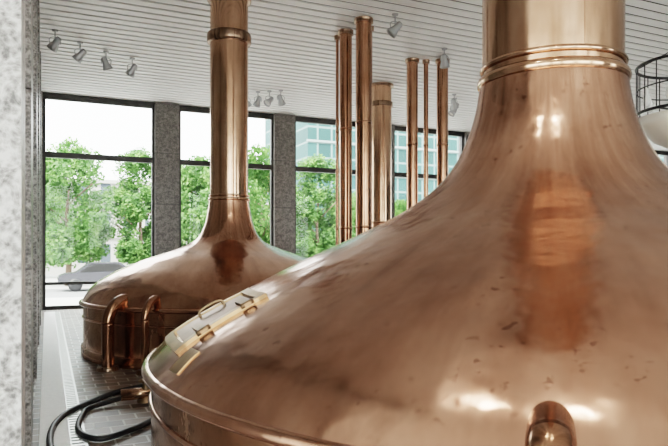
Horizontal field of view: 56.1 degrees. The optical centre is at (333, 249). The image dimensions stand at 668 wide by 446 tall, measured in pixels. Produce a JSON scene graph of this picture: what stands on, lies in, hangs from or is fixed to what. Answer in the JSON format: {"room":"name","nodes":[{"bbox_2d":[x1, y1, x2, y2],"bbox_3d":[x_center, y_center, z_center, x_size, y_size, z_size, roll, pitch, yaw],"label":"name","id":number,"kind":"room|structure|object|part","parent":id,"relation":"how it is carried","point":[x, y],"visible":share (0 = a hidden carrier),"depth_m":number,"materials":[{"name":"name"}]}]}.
{"room":"processing plant","nodes":[
{"label":"processing plant","id":0,"kind":"room"},
{"bbox_2d":[0,0,24,445],"bbox_3d":[-4.136,-1.305,1.708,5.900,5.810,0.550,0,0,-25],"label":"column","id":1,"kind":"structure","parent":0,"point":[12,12],"depth_m":2.67,"materials":[{"name":"grey stone"}]},
{"bbox_2d":[31,309,150,445],"bbox_3d":[6.407,1.700,10.027,32.000,0.200,24.900,0,0,-25],"label":"floor","id":2,"kind":"structure","parent":0,"point":[90,383],"depth_m":6.99,"materials":[{"name":"tile"}]},
{"bbox_2d":[41,91,42,310],"bbox_3d":[-8.093,-1.300,16.619,0.680,5.800,0.440,0,0,-25],"label":"shaft","id":3,"kind":"object","parent":2,"relation":"on","point":[41,91],"visible":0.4,"depth_m":16.56,"materials":[{"name":"metal"}]},
{"bbox_2d":[39,312,87,445],"bbox_3d":[-4.293,1.593,9.671,0.365,0.014,14.040,0,0,-25],"label":"strip","id":4,"kind":"object","parent":2,"relation":"on","point":[58,387],"visible":0.93,"depth_m":7.18,"materials":[{"name":"grey"}]},
{"bbox_2d":[46,384,141,445],"bbox_3d":[-2.233,1.570,5.769,0.681,0.056,3.135,0,0,-7],"label":"hose","id":5,"kind":"object","parent":2,"relation":"on","point":[50,434],"visible":0.84,"depth_m":6.16,"materials":[{"name":"black rubber"}]},
{"bbox_2d":[43,92,154,309],"bbox_3d":[-6.457,-1.302,17.335,2.890,5.805,0.120,0,0,-25],"label":"frame","id":6,"kind":"object","parent":2,"relation":"on","point":[46,95],"visible":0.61,"depth_m":17.10,"materials":[{"name":"black metal"}]},
{"bbox_2d":[97,294,127,371],"bbox_3d":[-2.875,1.100,8.633,0.279,1.001,0.899,0,0,26],"label":"pipe","id":7,"kind":"object","parent":2,"relation":"on","point":[108,318],"visible":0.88,"depth_m":8.29,"materials":[{"name":"orange metal"}]},
{"bbox_2d":[75,396,150,441],"bbox_3d":[-2.040,1.556,5.888,0.748,0.084,1.362,0,0,-25],"label":"hose","id":8,"kind":"object","parent":2,"relation":"on","point":[94,438],"visible":0.92,"depth_m":5.50,"materials":[{"name":"black rubber"}]},
{"bbox_2d":[120,379,149,403],"bbox_3d":[-1.945,1.485,6.650,0.610,0.230,0.179,0,0,-31],"label":"valve","id":9,"kind":"object","parent":2,"relation":"on","point":[141,395],"visible":0.45,"depth_m":6.54,"materials":[{"name":"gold metal"}]},
{"bbox_2d":[136,295,159,375],"bbox_3d":[-2.361,1.100,8.410,0.219,1.001,0.864,0,0,15],"label":"pipe","id":10,"kind":"object","parent":2,"relation":"on","point":[152,300],"visible":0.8,"depth_m":8.06,"materials":[{"name":"orange metal"}]},
{"bbox_2d":[154,102,178,255],"bbox_3d":[-4.847,-1.300,18.106,0.680,5.800,0.440,0,0,-25],"label":"stone pillar","id":11,"kind":"structure","parent":2,"relation":"on","point":[166,115],"depth_m":17.89,"materials":[{"name":"stone"}]},
{"bbox_2d":[78,0,306,369],"bbox_3d":[-1.752,-1.304,10.482,4.666,5.809,4.666,0,0,-25],"label":"kettle","id":12,"kind":"object","parent":2,"relation":"on","point":[228,257],"visible":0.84,"depth_m":9.57,"materials":[{"name":"orange metal"}]},
{"bbox_2d":[179,105,272,247],"bbox_3d":[-3.212,-1.302,18.821,2.890,5.805,0.120,0,0,-25],"label":"frame","id":13,"kind":"object","parent":2,"relation":"on","point":[182,108],"visible":0.36,"depth_m":19.04,"materials":[{"name":"brown metal"}]},
{"bbox_2d":[273,113,294,253],"bbox_3d":[-1.601,-1.300,19.592,0.680,5.800,0.440,0,0,-25],"label":"stone pillar","id":14,"kind":"structure","parent":2,"relation":"on","point":[283,124],"depth_m":19.38,"materials":[{"name":"stone"}]},
{"bbox_2d":[295,116,355,253],"bbox_3d":[0.035,-1.302,20.308,2.890,5.805,0.120,0,0,-25],"label":"frame","id":15,"kind":"object","parent":2,"relation":"on","point":[300,119],"visible":0.19,"depth_m":19.90,"materials":[{"name":"brown metal"}]},
{"bbox_2d":[334,35,338,244],"bbox_3d":[0.065,-1.304,12.326,0.140,5.809,0.140,0,0,-25],"label":"copper pipe","id":16,"kind":"object","parent":2,"relation":"on","point":[336,37],"visible":0.64,"depth_m":12.30,"materials":[{"name":"brown metal"}]},
{"bbox_2d":[338,28,353,243],"bbox_3d":[0.225,-1.304,12.047,0.320,5.809,0.320,0,0,-25],"label":"copper pipe","id":17,"kind":"object","parent":2,"relation":"on","point":[345,35],"visible":0.8,"depth_m":11.95,"materials":[{"name":"brown metal"}]},
{"bbox_2d":[354,16,372,235],"bbox_3d":[0.540,-1.304,11.432,0.370,5.809,0.370,0,0,-25],"label":"copper pipe","id":18,"kind":"object","parent":2,"relation":"on","point":[363,122],"visible":0.79,"depth_m":11.30,"materials":[{"name":"brown metal"}]},
{"bbox_2d":[372,82,393,227],"bbox_3d":[1.198,-1.304,16.001,3.866,5.809,3.866,0,0,-25],"label":"kettle","id":19,"kind":"object","parent":2,"relation":"on","point":[382,104],"visible":0.17,"depth_m":15.76,"materials":[{"name":"orange metal"}]},
{"bbox_2d":[392,125,394,217],"bbox_3d":[1.645,-1.300,21.078,0.680,5.800,0.440,0,0,-25],"label":"stone pillar","id":20,"kind":"structure","parent":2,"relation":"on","point":[393,126],"depth_m":21.00,"materials":[{"name":"stone"}]},
{"bbox_2d":[141,0,667,445],"bbox_3d":[1.788,-1.304,5.152,6.446,5.809,6.446,0,0,-25],"label":"kettle","id":21,"kind":"object","parent":2,"relation":"on","point":[535,271],"visible":1,"depth_m":3.30,"materials":[{"name":"orange metal"}]},
{"bbox_3d":[-0.866,0.646,3.638,0.143,0.131,0.164,0,0,-30],"label":"name plate","id":22,"kind":"part","parent":21,"relation":"part of","materials":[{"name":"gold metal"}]},
{"bbox_3d":[-0.856,0.411,4.389,0.191,0.131,0.020,0,0,-16],"label":"hatch handle","id":23,"kind":"part","parent":21,"relation":"part of","materials":[{"name":"gold metal"}]},
{"bbox_3d":[-0.814,0.455,4.245,0.490,0.266,0.500,0,0,-25],"label":"hatch door","id":24,"kind":"part","parent":21,"relation":"part of","materials":[{"name":"silver metal"}]},
{"bbox_3d":[-0.816,0.460,4.252,0.651,0.366,0.692,0,0,-25],"label":"hatch frame","id":25,"kind":"part","parent":21,"relation":"part of","materials":[{"name":"gold metal"}]},
{"bbox_2d":[405,57,418,208],"bbox_3d":[1.728,-1.304,13.857,0.330,5.809,0.330,0,0,-25],"label":"copper pipe","id":26,"kind":"object","parent":2,"relation":"on","point":[412,63],"visible":0.56,"depth_m":13.75,"materials":[{"name":"brown metal"}]},
{"bbox_2d":[422,59,429,197],"bbox_3d":[2.039,-1.304,13.900,0.180,5.809,0.180,0,0,-25],"label":"copper pipe","id":27,"kind":"object","parent":2,"relation":"on","point":[425,62],"visible":0.53,"depth_m":13.86,"materials":[{"name":"brown metal"}]},
{"bbox_2d":[395,125,463,178],"bbox_3d":[3.280,-1.302,21.794,2.890,5.805,0.120,0,0,-25],"label":"frame","id":28,"kind":"object","parent":2,"relation":"on","point":[397,128],"visible":0.29,"depth_m":21.76,"materials":[{"name":"black metal"}]},
{"bbox_2d":[435,58,449,185],"bbox_3d":[2.400,-1.304,13.879,0.330,5.809,0.330,0,0,-25],"label":"copper pipe","id":29,"kind":"object","parent":2,"relation":"on","point":[442,74],"visible":0.38,"depth_m":13.77,"materials":[{"name":"brown metal"}]},
{"bbox_2d":[459,132,469,156],"bbox_3d":[4.891,-1.300,22.564,0.680,5.800,0.440,0,0,-25],"label":"shaft","id":30,"kind":"object","parent":2,"relation":"on","point":[466,134],"visible":0.14,"depth_m":22.30,"materials":[{"name":"stone"}]},
{"bbox_2d":[525,400,576,445],"bbox_3d":[0.728,1.081,2.139,0.285,1.038,0.575,0,0,15],"label":"pipe","id":31,"kind":"object","parent":2,"relation":"on","point":[549,423],"visible":0.88,"depth_m":2.07,"materials":[{"name":"orange metal"}]},
{"bbox_2d":[655,150,667,166],"bbox_3d":[13.018,-1.302,26.252,2.890,5.805,0.120,0,0,-25],"label":"frame","id":32,"kind":"object","parent":2,"relation":"on","point":[664,153],"visible":0.06,"depth_m":26.67,"materials":[{"name":"black metal"}]},
{"bbox_2d":[39,0,667,150],"bbox_3d":[6.492,-4.223,9.842,32.000,0.025,24.492,0,0,-25],"label":"ceiling","id":33,"kind":"structure","parent":0,"point":[173,69],"depth_m":13.12,"materials":[{"name":"white"}]},
{"bbox_2d":[47,29,60,52],"bbox_3d":[-5.362,-3.997,12.006,0.260,0.426,0.258,0,0,-25],"label":"ceiling spotlight","id":34,"kind":"object","parent":33,"relation":"hanging from","point":[53,46],"depth_m":11.95,"materials":[{"name":"grey metal"}]},
{"bbox_2d":[72,41,86,63],"bbox_3d":[-5.165,-3.997,12.713,0.277,0.426,0.243,0,0,-25],"label":"ceiling spotlight","id":35,"kind":"object","parent":33,"relation":"hanging from","point":[78,56],"depth_m":12.65,"materials":[{"name":"grey metal"}]},
{"bbox_2d":[101,51,111,70],"bbox_3d":[-4.828,-4.000,13.320,0.249,0.420,0.208,0,0,-25],"label":"ceiling spotlight","id":36,"kind":"object","parent":33,"relation":"hanging from","point":[106,65],"depth_m":13.24,"materials":[{"name":"grey metal"}]},
{"bbox_2d":[125,57,136,77],"bbox_3d":[-4.451,-3.997,13.765,0.252,0.426,0.258,0,0,-25],"label":"ceiling spotlight","id":37,"kind":"object","parent":33,"relation":"hanging from","point":[131,71],"depth_m":13.70,"materials":[{"name":"grey metal"}]},
{"bbox_2d":[253,91,261,107],"bbox_3d":[-2.035,-3.997,16.682,0.230,0.425,0.272,0,0,-25],"label":"ceiling spotlight","id":38,"kind":"object","parent":33,"relation":"hanging from","point":[256,103],"depth_m":16.62,"materials":[{"name":"grey metal"}]},
{"bbox_2d":[264,90,273,106],"bbox_3d":[-1.714,-3.997,16.570,0.290,0.425,0.227,0,0,-25],"label":"ceiling spotlight","id":39,"kind":"object","parent":33,"relation":"hanging from","point":[267,102],"depth_m":16.57,"materials":[{"name":"grey metal"}]},
{"bbox_2d":[277,90,285,105],"bbox_3d":[-1.394,-3.997,16.540,0.254,0.425,0.243,0,0,-25],"label":"ceiling spotlight","id":40,"kind":"object","parent":33,"relation":"hanging from","point":[281,102],"depth_m":16.47,"materials":[{"name":"grey metal"}]},
{"bbox_2d":[386,13,402,37],"bbox_3d":[1.070,-3.997,11.203,0.280,0.426,0.226,0,0,-25],"label":"ceiling spotlight","id":41,"kind":"object","parent":33,"relation":"hanging from","point":[392,31],"depth_m":11.14,"materials":[{"name":"grey metal"}]},
{"bbox_2d":[440,48,449,68],"bbox_3d":[2.314,-3.997,13.123,0.252,0.426,0.258,0,0,-25],"label":"ceiling spotlight","id":42,"kind":"object","parent":33,"relation":"hanging from","point":[444,64],"depth_m":13.06,"materials":[{"name":"grey metal"}]},
{"bbox_2d":[448,107,454,116],"bbox_3d":[3.367,-3.997,17.832,0.272,0.425,0.206,0,0,-25],"label":"ceiling spotlight","id":43,"kind":"object","parent":33,"relation":"hanging from","point":[450,113],"depth_m":17.83,"materials":[{"name":"grey metal"}]},
{"bbox_2d":[451,94,458,109],"bbox_3d":[3.251,-3.997,16.962,0.265,0.426,0.243,0,0,-25],"label":"ceiling spotlight","id":44,"kind":"object","parent":33,"relation":"hanging from","point":[454,106],"depth_m":16.90,"materials":[{"name":"grey metal"}]},
{"bbox_2d":[635,52,667,148],"bbox_3d":[4.543,-2.735,7.997,1.280,2.950,1.280,0,0,-25],"label":"chandelier","id":45,"kind":"object","parent":33,"relation":"hanging from","point":[655,125],"visible":0.95,"depth_m":7.93,"materials":[{"name":"black metal"}]},
{"bbox_3d":[4.030,-1.960,8.078,0.100,0.240,0.100,0,0,-25],"label":"bulb","id":46,"kind":"part","parent":45,"relation":"part of","materials":[{"name":"white glass"}]},
{"bbox_3d":[4.237,-1.960,8.418,0.100,0.240,0.100,0,0,-25],"label":"bulb","id":47,"kind":"part","parent":45,"relation":"part of","materials":[{"name":"white glass"}]},
{"bbox_3d":[4.543,-1.480,7.997,1.240,0.440,1.240,0,0,-25],"label":"lamp shade","id":48,"kind":"part","parent":45,"relation":"part of","materials":[{"name":"white glass"}]},
{"bbox_2d":[40,0,667,101],"bbox_3d":[6.407,-4.470,10.027,32.000,0.280,24.900,0,0,-25],"label":"ceiling slab","id":49,"kind":"structure","parent":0,"point":[69,0],"depth_m":11.88,"materials":[{"name":"black"}]},
{"label":"outside","id":50,"kind":"structure","parent":0,"visible":0},
{"bbox_2d":[46,274,93,305],"bbox_3d":[1.150,2.075,33.521,150.000,0.250,180.000,0,0,-25],"label":"ground","id":51,"kind":"structure","parent":50,"point":[49,277],"depth_m":25.21,"materials":[{"name":"grey concrete"}]},
{"bbox_2d":[46,189,74,270],"bbox_3d":[-21.260,-2.051,44.313,6.784,8.097,6.424,0,0,-21],"label":"tree","id":52,"kind":"object","parent":51,"relation":"on","point":[61,202],"visible":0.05,"depth_m":45.01,"materials":[{"name":"green plant"}]},
{"bbox_2d":[46,136,115,285],"bbox_3d":[-14.964,-2.200,35.184,5.160,8.395,5.278,0,0,-25],"label":"tree","id":53,"kind":"object","parent":51,"relation":"on","point":[90,229],"visible":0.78,"depth_m":34.20,"materials":[{"name":"green plant"}]},
{"bbox_2d":[46,178,150,274],"bbox_3d":[-28.485,-1.955,55.010,22.400,7.890,12.250,0,0,-25],"label":"apartment building","id":54,"kind":"structure","parent":51,"relation":"on","point":[111,257],"depth_m":52.79,"materials":[{"name":"paint"}]},
{"bbox_2d":[101,146,150,264],"bbox_3d":[-11.196,-2.011,36.293,3.671,8.017,4.867,0,0,31],"label":"tree","id":55,"kind":"object","parent":51,"relation":"on","point":[127,198],"visible":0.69,"depth_m":35.21,"materials":[{"name":"green plant"}]},
{"bbox_2d":[143,155,209,246],"bbox_3d":[-8.857,-1.882,39.017,6.157,7.759,6.501,0,0,41],"label":"tree","id":56,"kind":"object","parent":51,"relation":"on","point":[195,180],"visible":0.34,"depth_m":37.30,"materials":[{"name":"green plant"}]},
{"bbox_2d":[248,180,269,226],"bbox_3d":[-7.875,-2.813,52.459,4.405,9.621,5.841,0,0,19],"label":"tree","id":57,"kind":"object","parent":51,"relation":"on","point":[265,202],"visible":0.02,"depth_m":52.71,"materials":[{"name":"green plant"}]},
{"bbox_2d":[248,143,303,243],"bbox_3d":[-4.584,-2.473,39.965,5.494,8.940,5.620,0,0,-16],"label":"tree","id":58,"kind":"object","parent":51,"relation":"on","point":[257,194],"visible":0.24,"depth_m":39.51,"materials":[{"name":"green plant"}]},
{"bbox_2d":[264,185,312,239],"bbox_3d":[-4.139,-2.278,57.779,5.255,8.551,5.375,0,0,29],"label":"tree","id":59,"kind":"object","parent":51,"relation":"on","point":[296,185],"visible":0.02,"depth_m":57.12,"materials":[{"name":"green plant"}]},
{"bbox_2d":[296,153,352,257],"bbox_3d":[-1.055,-2.212,41.246,5.111,8.418,3.855,0,0,-31],"label":"tree","id":60,"kind":"object","parent":51,"relation":"on","point":[307,247],"visible":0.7,"depth_m":40.35,"materials":[{"name":"green plant"}]},
{"bbox_2d":[312,191,355,244],"bbox_3d":[0.665,-1.038,44.203,5.088,6.072,4.818,0,0,8],"label":"tree","id":61,"kind":"object","parent":51,"relation":"on","point":[325,223],"visible":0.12,"depth_m":43.21,"materials":[{"name":"green plant"}]},
{"bbox_2d":[395,199,406,215],"bbox_3d":[4.915,-0.870,45.801,4.805,5.735,4.550,0,0,16],"label":"tree","id":62,"kind":"object","parent":51,"relation":"on","point":[400,205],"visible":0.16,"depth_m":45.00,"materials":[{"name":"green plant"}]},
{"bbox_2d":[265,119,663,230],"bbox_3d":[19.669,-10.355,82.556,55.900,24.690,14.250,0,0,-25],"label":"glass office building","id":63,"kind":"structure","parent":51,"relation":"on","point":[311,139],"depth_m":69.20,"materials":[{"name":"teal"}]},
{"bbox_3d":[-4.973,-1.305,9.601,0.450,5.810,14.500,0,0,-25],"label":"wall","id":64,"kind":"structure","parent":0,"visible":0},
{"bbox_2d":[25,268,32,445],"bbox_3d":[-2.676,0.878,5.346,0.185,1.437,0.750,0,0,-25],"label":"pier stone","id":65,"kind":"object","parent":64,"relation":"attached to","point":[28,271],"visible":0.33,"depth_m":5.04,"materials":[{"name":"grey stone"}]},
{"bbox_2d":[25,89,32,267],"bbox_3d":[-2.676,-0.572,5.346,0.185,1.437,0.750,0,0,-25],"label":"pier stone","id":66,"kind":"object","parent":65,"relation":"on","point":[28,95],"visible":0.36,"depth_m":5.04,"materials":[{"name":"grey stone"}]},
{"bbox_2d":[25,0,32,102],"bbox_3d":[-2.676,-2.022,5.346,0.185,1.437,0.750,0,0,-25],"label":"pier stone","id":67,"kind":"object","parent":66,"relation":"on","point":[28,3],"visible":0.38,"depth_m":5.04,"materials":[{"name":"grey stone"}]},
{"bbox_2d":[32,262,37,378],"bbox_3d":[-3.925,0.878,8.074,0.185,1.437,0.750,0,0,-25],"label":"pier stone","id":68,"kind":"object","parent":64,"relation":"attached to","point":[35,264],"visible":0.36,"depth_m":7.77,"materials":[{"name":"grey stone"}]},
{"bbox_2d":[33,146,37,261],"bbox_3d":[-3.925,-0.572,8.074,0.185,1.437,0.750,0,0,-25],"label":"pier stone","id":69,"kind":"object","parent":68,"relation":"on","point":[35,155],"visible":0.36,"depth_m":7.77,"materials":[{"name":"grey stone"}]},
{"bbox_2d":[33,29,37,152],"bbox_3d":[-3.925,-2.022,8.074,0.185,1.437,0.750,0,0,-25],"label":"pier stone","id":70,"kind":"object","parent":69,"relation":"on","point":[35,47],"visible":0.36,"depth_m":7.77,"materials":[{"name":"grey stone"}]},
{"bbox_2d":[33,0,37,45],"bbox_3d":[-3.925,-3.471,8.074,0.185,1.437,0.750,0,0,-25],"label":"pier stone","id":71,"kind":"object","parent":70,"relation":"on","point":[35,2],"visible":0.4,"depth_m":7.77,"materials":[{"name":"grey stone"}]},
{"bbox_2d":[37,259,39,344],"bbox_3d":[-5.174,0.878,10.802,0.185,1.437,0.750,0,0,-25],"label":"pier stone","id":72,"kind":"object","parent":64,"relation":"attached to","point":[38,261],"visible":0.29,"depth_m":10.53,"materials":[{"name":"grey stone"}]},
{"bbox_2d":[38,173,39,258],"bbox_3d":[-5.174,-0.572,10.802,0.185,1.437,0.750,0,0,-25],"label":"pier stone","id":73,"kind":"object","parent":72,"relation":"on","point":[38,173],"visible":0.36,"depth_m":10.49,"materials":[{"name":"grey stone"}]},
{"bbox_2d":[37,86,39,173],"bbox_3d":[-5.174,-2.022,10.802,0.185,1.437,0.750,0,0,-25],"label":"pier stone","id":74,"kind":"object","parent":73,"relation":"on","point":[38,153],"visible":0.29,"depth_m":10.49,"materials":[{"name":"grey stone"}]},
{"bbox_2d":[38,0,39,88],"bbox_3d":[-5.174,-3.471,10.802,0.185,1.437,0.750,0,0,-25],"label":"pier stone","id":75,"kind":"object","parent":74,"relation":"on","point":[38,0],"visible":0.25,"depth_m":10.49,"materials":[{"name":"grey stone"}]},
{"bbox_2d":[40,257,40,325],"bbox_3d":[-6.423,0.878,13.529,0.185,1.437,0.750,0,0,-25],"label":"pier stone","id":76,"kind":"object","parent":64,"relation":"attached to","point":[40,257],"visible":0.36,"depth_m":13.22,"materials":[{"name":"grey stone"}]},
{"bbox_2d":[40,189,40,256],"bbox_3d":[-6.423,-0.572,13.529,0.185,1.437,0.750,0,0,-25],"label":"pier stone","id":77,"kind":"object","parent":76,"relation":"on","point":[40,189],"visible":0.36,"depth_m":13.22,"materials":[{"name":"grey stone"}]},
{"bbox_2d":[40,120,40,188],"bbox_3d":[-6.423,-2.022,13.529,0.185,1.437,0.750,0,0,-25],"label":"pier stone","id":78,"kind":"object","parent":77,"relation":"on","point":[40,120],"visible":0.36,"depth_m":13.22,"materials":[{"name":"grey stone"}]},
{"bbox_2d":[40,51,40,119],"bbox_3d":[-6.423,-3.471,13.529,0.185,1.437,0.750,0,0,-25],"label":"pier stone","id":79,"kind":"object","parent":78,"relation":"on","point":[40,51],"visible":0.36,"depth_m":13.22,"materials":[{"name":"grey stone"}]},
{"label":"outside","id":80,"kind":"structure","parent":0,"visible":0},
{"bbox_2d":[46,288,89,297],"bbox_3d":[0.422,2.070,35.112,150.000,0.100,7.500,0,0,-25],"label":"road","id":81,"kind":"structure","parent":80,"point":[50,293],"depth_m":29.12,"materials":[{"name":"grey asphalt"}]},
{"bbox_2d":[57,262,125,291],"bbox_3d":[-11.624,1.311,31.632,4.282,1.418,1.800,0,0,-25],"label":"parked car","id":82,"kind":"object","parent":81,"relation":"on","point":[91,271],"visible":0.5,"depth_m":30.62,"materials":[{"name":"grey paint"}]},
{"bbox_3d":[-11.646,0.880,31.622,2.250,0.420,1.720,0,0,-25],"label":"glass","id":83,"kind":"part","parent":82,"relation":"part of","materials":[{"name":"grey glass"}]}
]}

